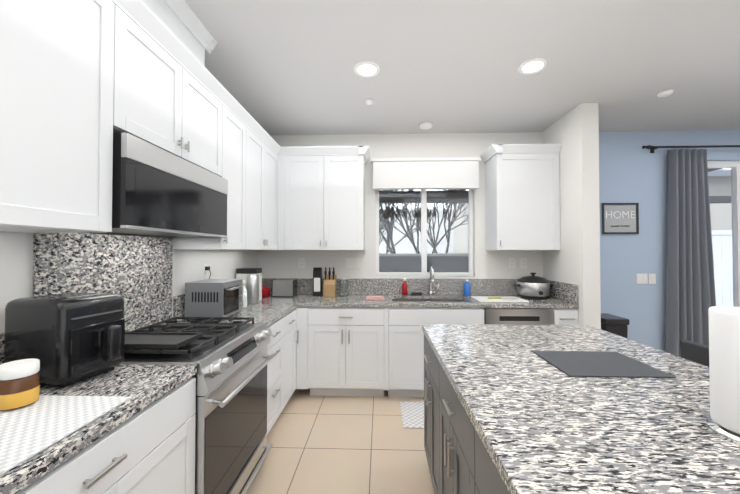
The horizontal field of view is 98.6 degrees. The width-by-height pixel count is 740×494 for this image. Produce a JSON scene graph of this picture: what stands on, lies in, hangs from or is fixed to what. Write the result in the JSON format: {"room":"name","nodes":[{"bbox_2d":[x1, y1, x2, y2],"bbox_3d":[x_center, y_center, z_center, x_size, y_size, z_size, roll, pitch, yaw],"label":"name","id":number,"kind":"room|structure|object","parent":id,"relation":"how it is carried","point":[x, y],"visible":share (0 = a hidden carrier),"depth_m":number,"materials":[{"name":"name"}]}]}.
{"room":"kitchen","nodes":[
{"label":"kitchen","id":0,"kind":"room"},
{"bbox_2d":[0,231,256,332],"bbox_3d":[-1.485,0.028,0.251,0.150,2.740,6.830,0,-1,2],"label":"wall","id":1,"kind":"structure","parent":0,"point":[16,265],"depth_m":1.97,"materials":[{"name":"white paint"}]},
{"bbox_2d":[0,0,131,232],"bbox_3d":[-1.212,-0.567,0.919,0.347,1.010,0.845,0,-1,2],"label":"upper cabinet","id":2,"kind":"object","parent":1,"relation":"attached to","point":[82,82],"depth_m":1.08,"materials":[{"name":"white paint"}]},
{"bbox_2d":[132,0,191,162],"bbox_3d":[-1.192,-0.773,1.534,0.347,0.580,0.498,0,-1,2],"label":"upper cabinet","id":3,"kind":"object","parent":1,"relation":"attached to","point":[161,65],"depth_m":1.55,"materials":[{"name":"white paint"}]},
{"bbox_2d":[107,133,227,237],"bbox_3d":[-1.166,-0.264,1.721,0.387,0.388,0.856,0,-1,2],"label":"over-the-range microwave","id":4,"kind":"object","parent":3,"relation":"attached to","point":[157,191],"visible":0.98,"depth_m":1.51,"materials":[{"name":"silver metal"}]},
{"bbox_2d":[202,264,207,277],"bbox_3d":[-1.331,0.193,2.570,0.008,0.115,0.075,0,-1,2],"label":"outlet","id":5,"kind":"object","parent":1,"relation":"attached to","point":[204,273],"visible":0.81,"depth_m":2.55,"materials":[{"name":"white plastic"}]},
{"bbox_2d":[192,56,227,177],"bbox_3d":[-1.180,-0.767,1.911,0.347,0.580,0.497,0,-1,2],"label":"upper cabinet","id":6,"kind":"object","parent":1,"relation":"attached to","point":[208,99],"depth_m":1.97,"materials":[{"name":"white paint"}]},
{"bbox_2d":[173,96,251,249],"bbox_3d":[-1.165,-0.515,2.376,0.347,1.070,0.440,0,-1,2],"label":"upper cabinet","id":7,"kind":"object","parent":1,"relation":"attached to","point":[237,122],"depth_m":2.36,"materials":[{"name":"white paint"}]},
{"bbox_2d":[252,120,267,249],"bbox_3d":[-1.154,-0.510,2.735,0.347,1.070,0.519,0,-1,2],"label":"upper cabinet","id":8,"kind":"object","parent":1,"relation":"attached to","point":[259,137],"depth_m":2.83,"materials":[{"name":"white paint"}]},
{"bbox_2d":[268,136,279,249],"bbox_3d":[-1.142,-0.504,3.104,0.347,1.070,0.459,0,-1,2],"label":"upper cabinet","id":9,"kind":"object","parent":1,"relation":"attached to","point":[273,148],"depth_m":3.21,"materials":[{"name":"white paint"}]},
{"bbox_2d":[246,388,434,493],"bbox_3d":[2.046,1.444,0.042,7.520,0.100,7.280,0,-1,2],"label":"floor","id":10,"kind":"structure","parent":0,"point":[346,445],"depth_m":2.23,"materials":[{"name":"beige tile"}]},
{"bbox_2d":[16,377,195,493],"bbox_3d":[-1.073,0.973,0.867,0.626,0.868,0.997,0,-1,2],"label":"base cabinet","id":11,"kind":"object","parent":10,"relation":"on","point":[150,449],"visible":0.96,"depth_m":1.03,"materials":[{"name":"white paint"}]},
{"bbox_2d":[0,333,196,493],"bbox_3d":[-1.080,0.422,0.596,0.633,0.218,1.557,0,-1,2],"label":"countertop","id":12,"kind":"structure","parent":11,"relation":"on","point":[143,386],"depth_m":1.08,"materials":[{"name":"stone"}]},
{"bbox_2d":[4,292,124,387],"bbox_3d":[-1.131,0.345,1.231,0.378,0.313,0.245,0,-1,12],"label":"air fryer","id":13,"kind":"object","parent":12,"relation":"on","point":[67,339],"visible":0.96,"depth_m":1.14,"materials":[{"name":"black plastic"}]},
{"bbox_2d":[0,395,131,474],"bbox_3d":[-1.065,0.490,0.711,0.540,0.006,0.690,0,-1,2],"label":"drying mat","id":14,"kind":"object","parent":12,"relation":"on","point":[42,423],"visible":1,"depth_m":0.89,"materials":[{"name":"white fabric"}]},
{"bbox_2d":[0,358,39,410],"bbox_3d":[-1.093,0.425,0.988,0.094,0.128,0.094,0,-1,2],"label":"jar","id":15,"kind":"object","parent":14,"relation":"on","point":[19,384],"visible":0.98,"depth_m":0.96,"materials":[{"name":"brown"}]},
{"bbox_2d":[120,317,274,493],"bbox_3d":[-0.985,0.926,1.758,0.704,0.928,0.780,0,-1,2],"label":"range","id":16,"kind":"object","parent":10,"relation":"on","point":[231,360],"visible":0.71,"depth_m":1.63,"materials":[{"name":"silver metal"}]},
{"bbox_2d":[125,332,201,348],"bbox_3d":[-1.079,0.446,1.528,0.440,0.022,0.210,0,-1,2],"label":"griddle plate","id":17,"kind":"object","parent":16,"relation":"on","point":[155,340],"visible":0.73,"depth_m":1.53,"materials":[{"name":"grey metal"}]},
{"bbox_2d":[266,315,285,434],"bbox_3d":[-1.023,0.996,2.400,0.626,0.868,0.498,0,-1,2],"label":"base cabinet","id":18,"kind":"object","parent":10,"relation":"on","point":[276,368],"depth_m":2.42,"materials":[{"name":"white paint"}]},
{"bbox_2d":[286,307,297,403],"bbox_3d":[-1.010,1.002,2.807,0.626,0.868,0.440,0,-1,2],"label":"base cabinet","id":19,"kind":"object","parent":10,"relation":"on","point":[291,317],"depth_m":2.85,"materials":[{"name":"white paint"}]},
{"bbox_2d":[306,307,389,396],"bbox_3d":[-0.197,1.010,3.295,0.760,0.868,0.626,0,-1,2],"label":"base cabinet","id":20,"kind":"object","parent":10,"relation":"on","point":[346,351],"depth_m":2.99,"materials":[{"name":"white paint"}]},
{"bbox_2d":[32,233,578,331],"bbox_3d":[0.280,0.252,2.423,3.236,0.614,2.366,0,-1,2],"label":"countertop","id":21,"kind":"structure","parent":20,"relation":"on","point":[135,272],"depth_m":2.02,"materials":[{"name":"stone"}]},
{"bbox_2d":[185,279,242,319],"bbox_3d":[-1.135,0.386,2.380,0.313,0.265,0.322,0,-1,2],"label":"toaster oven","id":22,"kind":"object","parent":21,"relation":"on","point":[214,298],"visible":0.96,"depth_m":2.23,"materials":[{"name":"grey metal"}]},
{"bbox_2d":[242,280,246,307],"bbox_3d":[-1.100,0.407,2.760,0.064,0.235,0.064,0,-1,2],"label":"spray bottle","id":23,"kind":"object","parent":21,"relation":"on","point":[244,297],"visible":0.52,"depth_m":2.74,"materials":[{"name":"white plastic"}]},
{"bbox_2d":[236,268,261,299],"bbox_3d":[-1.195,0.370,3.149,0.195,0.320,0.150,0,-1,2],"label":"steel canister","id":24,"kind":"object","parent":21,"relation":"on","point":[242,273],"visible":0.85,"depth_m":3.08,"materials":[{"name":"silver metal"}]},
{"bbox_2d":[247,274,258,303],"bbox_3d":[-1.102,0.393,2.990,0.110,0.270,0.110,0,-1,2],"label":"steel canister","id":25,"kind":"object","parent":21,"relation":"on","point":[252,288],"visible":0.98,"depth_m":2.94,"materials":[{"name":"silver metal"}]},
{"bbox_2d":[262,285,271,296],"bbox_3d":[-1.139,0.471,3.420,0.160,0.126,0.132,0,-1,2],"label":"pot","id":26,"kind":"object","parent":21,"relation":"on","point":[266,291],"visible":0.69,"depth_m":3.38,"materials":[{"name":"red ceramic"}]},
{"bbox_2d":[272,279,297,296],"bbox_3d":[-0.915,0.445,3.464,0.255,0.180,0.170,0,-1,2],"label":"toaster","id":27,"kind":"object","parent":21,"relation":"on","point":[284,287],"visible":1,"depth_m":3.39,"materials":[{"name":"silver metal"}]},
{"bbox_2d":[313,267,321,295],"bbox_3d":[-0.576,0.381,3.498,0.090,0.310,0.072,0,-1,2],"label":"carton","id":28,"kind":"object","parent":21,"relation":"on","point":[317,281],"visible":1,"depth_m":3.46,"materials":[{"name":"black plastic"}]},
{"bbox_2d":[323,267,336,296],"bbox_3d":[-0.435,0.377,3.454,0.125,0.315,0.151,0,-1,2],"label":"knife block","id":29,"kind":"object","parent":21,"relation":"on","point":[330,286],"visible":1,"depth_m":3.40,"materials":[{"name":"brown wood"}]},
{"bbox_2d":[339,277,347,296],"bbox_3d":[-0.286,0.435,3.474,0.100,0.200,0.100,0,-1,2],"label":"glass jar","id":30,"kind":"object","parent":21,"relation":"on","point":[344,278],"visible":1,"depth_m":3.49,"materials":[{"name":"clear glass"}]},
{"bbox_2d":[365,296,383,299],"bbox_3d":[0.052,0.520,3.252,0.190,0.024,0.140,0,-1,2],"label":"pink dishcloth","id":31,"kind":"object","parent":21,"relation":"on","point":[374,298],"visible":0.98,"depth_m":3.20,"materials":[{"name":"pink fabric"}]},
{"bbox_2d":[402,278,406,295],"bbox_3d":[0.386,0.441,3.532,0.060,0.190,0.060,0,-1,2],"label":"soap bottle","id":32,"kind":"object","parent":21,"relation":"on","point":[404,288],"visible":0.94,"depth_m":3.51,"materials":[{"name":"red plastic"}]},
{"bbox_2d":[411,292,421,295],"bbox_3d":[0.516,0.518,3.527,0.120,0.035,0.050,0,-1,2],"label":"sponge holder","id":33,"kind":"object","parent":21,"relation":"on","point":[416,293],"visible":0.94,"depth_m":3.50,"materials":[{"name":"black plastic"}]},
{"bbox_2d":[392,299,465,301],"bbox_3d":[0.618,0.669,3.286,0.772,0.193,0.382,0,-1,2],"label":"sink basin","id":34,"kind":"object","parent":21,"relation":"in","point":[429,300],"visible":0.04,"depth_m":3.47,"materials":[{"name":"silver metal"}]},
{"bbox_2d":[429,266,438,295],"bbox_3d":[0.707,0.373,3.458,0.115,0.325,0.188,0,-1,2],"label":"faucet","id":35,"kind":"object","parent":21,"relation":"on","point":[431,292],"visible":0.98,"depth_m":3.52,"materials":[{"name":"silver metal"}]},
{"bbox_2d":[464,275,469,295],"bbox_3d":[1.065,0.423,3.484,0.072,0.225,0.086,0,-1,2],"label":"soap dispenser","id":36,"kind":"object","parent":21,"relation":"on","point":[466,288],"visible":1,"depth_m":3.46,"materials":[{"name":"blue plastic"}]},
{"bbox_2d":[471,296,528,301],"bbox_3d":[1.296,0.525,3.202,0.460,0.012,0.320,0,-1,2],"label":"cutting board","id":37,"kind":"object","parent":21,"relation":"on","point":[484,298],"visible":1,"depth_m":3.14,"materials":[{"name":"white plastic"}]},
{"bbox_2d":[488,297,515,298],"bbox_3d":[1.325,0.511,3.176,0.280,0.014,0.030,0,-1,2],"label":"kitchen knife","id":38,"kind":"object","parent":37,"relation":"on","point":[499,298],"visible":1,"depth_m":3.18,"materials":[{"name":"silver metal"}]},
{"bbox_2d":[514,272,552,299],"bbox_3d":[1.710,0.400,3.327,0.358,0.266,0.323,0,-1,2],"label":"slow cooker","id":39,"kind":"object","parent":21,"relation":"on","point":[533,287],"visible":0.98,"depth_m":3.21,"materials":[{"name":"silver metal"}]},
{"bbox_2d":[400,402,423,427],"bbox_3d":[0.620,1.430,2.714,0.700,0.008,0.430,0,-1,2],"label":"kitchen rug","id":40,"kind":"object","parent":10,"relation":"on","point":[412,413],"visible":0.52,"depth_m":2.71,"materials":[{"name":"white fabric"}]},
{"bbox_2d":[423,332,509,493],"bbox_3d":[0.846,0.974,0.915,1.114,0.868,2.375,0,-1,2],"label":"kitchen island","id":41,"kind":"object","parent":10,"relation":"on","point":[458,460],"depth_m":1.28,"materials":[{"name":"grey paint"}]},
{"bbox_2d":[422,324,739,493],"bbox_3d":[0.860,0.517,0.912,1.106,0.038,2.416,0,-1,2],"label":"island countertop","id":42,"kind":"structure","parent":41,"relation":"on","point":[545,430],"depth_m":0.94,"materials":[{"name":"stone"}]},
{"bbox_2d":[532,351,675,377],"bbox_3d":[0.977,0.501,1.376,0.400,0.005,0.310,0,-1,2],"label":"mat","id":43,"kind":"object","parent":42,"relation":"on","point":[591,364],"visible":0.98,"depth_m":1.35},
{"bbox_2d":[706,306,739,444],"bbox_3d":[1.000,0.304,0.833,0.170,0.383,0.170,0,-1,2],"label":"paper towel roll","id":44,"kind":"object","parent":42,"relation":"on","point":[723,420],"visible":1,"depth_m":0.83,"materials":[{"name":"white paper"}]},
{"bbox_2d":[551,308,577,324],"bbox_3d":[1.816,1.009,3.230,0.216,0.868,0.626,0,-1,2],"label":"base cabinet","id":45,"kind":"object","parent":10,"relation":"on","point":[560,316],"depth_m":2.92,"materials":[{"name":"white paint"}]},
{"bbox_2d":[484,308,552,324],"bbox_3d":[1.389,0.957,3.227,0.621,0.761,0.610,0,-1,2],"label":"dishwasher","id":46,"kind":"object","parent":45,"relation":"in","point":[522,316],"visible":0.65,"depth_m":2.94,"materials":[{"name":"silver metal"}]},
{"bbox_2d":[601,313,629,338],"bbox_3d":[2.428,1.076,3.257,0.240,0.735,0.300,0,-1,2],"label":"trash can","id":47,"kind":"object","parent":10,"relation":"on","point":[613,324],"visible":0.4,"depth_m":3.12,"materials":[{"name":"black plastic"}]},
{"bbox_2d":[680,340,708,366],"bbox_3d":[2.247,1.012,1.853,0.475,0.820,0.443,0,-1,2],"label":"dining chair","id":48,"kind":"object","parent":10,"relation":"on","point":[694,352],"visible":0.1,"depth_m":1.97,"materials":[{"name":"grey fabric"}]},
{"bbox_2d":[185,0,739,134],"bbox_3d":[2.046,-1.395,0.085,7.520,0.100,7.280,0,-1,2],"label":"ceiling","id":49,"kind":"structure","parent":0,"point":[279,67],"depth_m":2.26,"materials":[{"name":"paint"}]},
{"bbox_2d":[142,0,216,65],"bbox_3d":[-1.199,-1.202,0.948,0.370,0.256,2.204,0,-1,2],"label":"soffit","id":50,"kind":"structure","parent":49,"relation":"attached to","point":[181,21],"depth_m":1.77,"materials":[{"name":"white paint"}]},
{"bbox_2d":[354,61,379,77],"bbox_3d":[-0.023,-1.305,2.341,0.190,0.012,0.190,0,-1,2],"label":"recessed light","id":51,"kind":"object","parent":49,"relation":"in","point":[366,69],"visible":0.98,"depth_m":2.34,"materials":[{"name":"white plastic"}]},
{"bbox_2d":[365,99,373,104],"bbox_3d":[-0.008,-1.289,2.831,0.079,0.029,0.079,0,-1,-10],"label":"smoke detector","id":52,"kind":"object","parent":49,"relation":"attached to","point":[368,101],"depth_m":2.81,"materials":[{"name":"white plastic"}]},
{"bbox_2d":[419,122,432,129],"bbox_3d":[0.589,-1.278,3.357,0.139,0.034,0.139,0,-1,-4],"label":"smoke detector","id":53,"kind":"object","parent":49,"relation":"attached to","point":[429,125],"depth_m":3.33,"materials":[{"name":"white plastic"}]},
{"bbox_2d":[518,58,546,74],"bbox_3d":[1.176,-1.305,2.303,0.190,0.012,0.190,0,-1,2],"label":"recessed light","id":54,"kind":"object","parent":49,"relation":"in","point":[533,66],"visible":0.96,"depth_m":2.30,"materials":[{"name":"white plastic"}]},
{"bbox_2d":[656,89,673,96],"bbox_3d":[2.488,-1.291,2.681,0.108,0.029,0.108,0,-1,-10],"label":"smoke detector","id":55,"kind":"object","parent":49,"relation":"attached to","point":[664,93],"depth_m":2.66,"materials":[{"name":"white plastic"}]},
{"bbox_2d":[257,130,739,350],"bbox_3d":[2.159,0.079,3.626,7.220,2.740,0.150,0,-1,2],"label":"wall","id":56,"kind":"structure","parent":0,"point":[631,170],"depth_m":3.55,"materials":[{"name":"paint"}]},
{"bbox_2d":[298,258,304,267],"bbox_3d":[-0.782,0.184,3.638,0.075,0.115,0.008,0,-1,2],"label":"electrical outlet","id":57,"kind":"object","parent":56,"relation":"attached to","point":[301,262],"visible":1,"depth_m":3.64,"materials":[{"name":"white plastic"}]},
{"bbox_2d":[280,146,331,249],"bbox_3d":[-0.685,-0.499,3.474,0.544,1.070,0.346,0,-1,2],"label":"upper cabinet","id":58,"kind":"object","parent":56,"relation":"attached to","point":[305,171],"depth_m":3.30,"materials":[{"name":"white paint"}]},
{"bbox_2d":[332,146,367,249],"bbox_3d":[-0.298,-0.499,3.461,0.470,1.070,0.346,0,-1,2],"label":"upper cabinet","id":59,"kind":"object","parent":56,"relation":"attached to","point":[348,162],"depth_m":3.29,"materials":[{"name":"white paint"}]},
{"bbox_2d":[346,258,360,267],"bbox_3d":[-0.192,0.184,3.619,0.170,0.115,0.009,0,-1,2],"label":"double light switch","id":60,"kind":"object","parent":56,"relation":"attached to","point":[353,262],"visible":1,"depth_m":3.62,"materials":[{"name":"white plastic"}]},
{"bbox_2d":[376,189,474,277],"bbox_3d":[0.624,-0.298,3.656,1.120,1.305,0.120,0,-1,2],"label":"window","id":61,"kind":"structure","parent":56,"relation":"in","point":[423,273],"depth_m":3.67,"materials":[{"name":"white plastic"}]},
{"bbox_2d":[371,157,480,189],"bbox_3d":[0.621,-0.822,3.568,1.210,0.340,0.088,0,-1,2],"label":"blind valance","id":62,"kind":"object","parent":56,"relation":"attached to","point":[425,173],"visible":1,"depth_m":3.54,"materials":[{"name":"white fabric"}]},
{"bbox_2d":[509,258,515,267],"bbox_3d":[1.592,0.183,3.563,0.075,0.115,0.008,0,-1,2],"label":"electrical outlet","id":63,"kind":"object","parent":56,"relation":"attached to","point":[512,262],"visible":1,"depth_m":3.56,"materials":[{"name":"white plastic"}]},
{"bbox_2d":[480,143,561,249],"bbox_3d":[1.582,-0.500,3.381,0.692,1.070,0.386,0,-1,2],"label":"upper cabinet","id":64,"kind":"object","parent":56,"relation":"attached to","point":[522,181],"visible":1,"depth_m":3.23,"materials":[{"name":"white paint"}]},
{"bbox_2d":[520,258,526,267],"bbox_3d":[1.717,0.183,3.559,0.075,0.115,0.008,0,-1,2],"label":"electrical outlet","id":65,"kind":"object","parent":56,"relation":"attached to","point":[523,262],"visible":1,"depth_m":3.56,"materials":[{"name":"white plastic"}]},
{"bbox_2d":[601,203,638,233],"bbox_3d":[2.771,-0.315,3.526,0.390,0.345,0.022,0,-1,2],"label":"framed picture","id":66,"kind":"object","parent":56,"relation":"attached to","point":[619,218],"visible":1,"depth_m":3.52,"materials":[{"name":"grey"}]},
{"bbox_2d":[636,274,647,283],"bbox_3d":[3.006,0.352,3.515,0.120,0.115,0.009,0,-1,2],"label":"light switch","id":67,"kind":"object","parent":56,"relation":"attached to","point":[641,278],"visible":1,"depth_m":3.51,"materials":[{"name":"white plastic"}]},
{"bbox_2d":[648,274,655,283],"bbox_3d":[3.116,0.352,3.511,0.075,0.115,0.009,0,-1,2],"label":"light switch","id":68,"kind":"object","parent":56,"relation":"attached to","point":[651,278],"visible":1,"depth_m":3.51,"materials":[{"name":"white plastic"}]},
{"bbox_2d":[642,145,739,152],"bbox_3d":[4.242,-1.084,3.445,2.545,0.080,0.112,0,-1,2],"label":"curtain rod","id":69,"kind":"object","parent":56,"relation":"attached to","point":[652,148],"visible":1,"depth_m":3.43,"materials":[{"name":"grey metal"}]},
{"bbox_2d":[665,148,715,356],"bbox_3d":[3.446,0.186,3.417,0.550,2.480,0.096,0,-1,2],"label":"curtain","id":70,"kind":"object","parent":69,"relation":"hanging from","point":[690,292],"visible":0.81,"depth_m":3.41,"materials":[{"name":"grey fabric"}]},
{"bbox_2d":[707,161,739,306],"bbox_3d":[4.478,0.242,3.540,1.780,2.410,0.070,0,-1,2],"label":"door frame","id":71,"kind":"structure","parent":56,"relation":"attached to","point":[734,166],"depth_m":3.55,"materials":[{"name":"white plastic"}]},
{"bbox_2d":[542,103,600,328],"bbox_3d":[2.001,0.072,3.206,0.150,2.740,0.699,0,-1,2],"label":"wall pillar","id":72,"kind":"structure","parent":0,"point":[575,259],"depth_m":2.90,"materials":[{"name":"white paint"}]},
{"label":"outside","id":73,"kind":"structure","parent":0,"visible":0},
{"bbox_2d":[380,168,730,208],"bbox_3d":[3.396,-3.872,15.499,34.000,13.000,0.100,0,-1,2],"label":"sky","id":74,"kind":"structure","parent":73,"point":[431,205],"depth_m":15.44,"materials":[{"name":"white"}]},
{"bbox_3d":[3.216,1.612,9.758,22.000,0.100,12.220,0,-1,2],"label":"ground","id":75,"kind":"structure","parent":73,"visible":0},
{"bbox_2d":[379,209,453,252],"bbox_3d":[3.334,0.008,13.491,26.000,3.220,0.200,0,-1,2],"label":"buildings","id":76,"kind":"structure","parent":75,"relation":"on","point":[401,246],"depth_m":13.44,"materials":[{"name":"white"}]},
{"bbox_2d":[379,253,467,271],"bbox_3d":[3.115,0.824,6.612,18.000,1.380,0.240,0,-1,2],"label":"wall","id":77,"kind":"structure","parent":75,"relation":"on","point":[450,261],"depth_m":6.58,"materials":[{"name":"concrete"}]},
{"bbox_2d":[379,189,467,252],"bbox_3d":[0.586,-0.409,8.377,4.728,3.905,2.993,0,-1,2],"label":"tree","id":78,"kind":"object","parent":75,"relation":"on","point":[390,223],"depth_m":8.28,"materials":[{"name":"black plant"}]},
{"bbox_2d":[379,168,731,271],"bbox_3d":[3.059,0.177,4.862,12.000,2.620,2.360,0,-1,2],"label":"patio cover","id":79,"kind":"object","parent":75,"relation":"on","point":[460,193],"depth_m":5.57,"materials":[{"name":"grey"}]},
{"bbox_2d":[454,169,731,252],"bbox_3d":[7.732,-0.741,10.215,9.600,4.620,4.350,0,-1,2],"label":"neighbouring house","id":80,"kind":"structure","parent":75,"relation":"on","point":[460,232],"depth_m":8.35,"materials":[{"name":"beige paint"}]},
{"bbox_2d":[711,230,732,306],"bbox_3d":[5.598,0.596,6.045,6.000,1.820,0.060,0,-1,2],"label":"fence","id":81,"kind":"object","parent":75,"relation":"on","point":[719,284],"depth_m":6.00,"materials":[{"name":"white plastic"}]}
]}

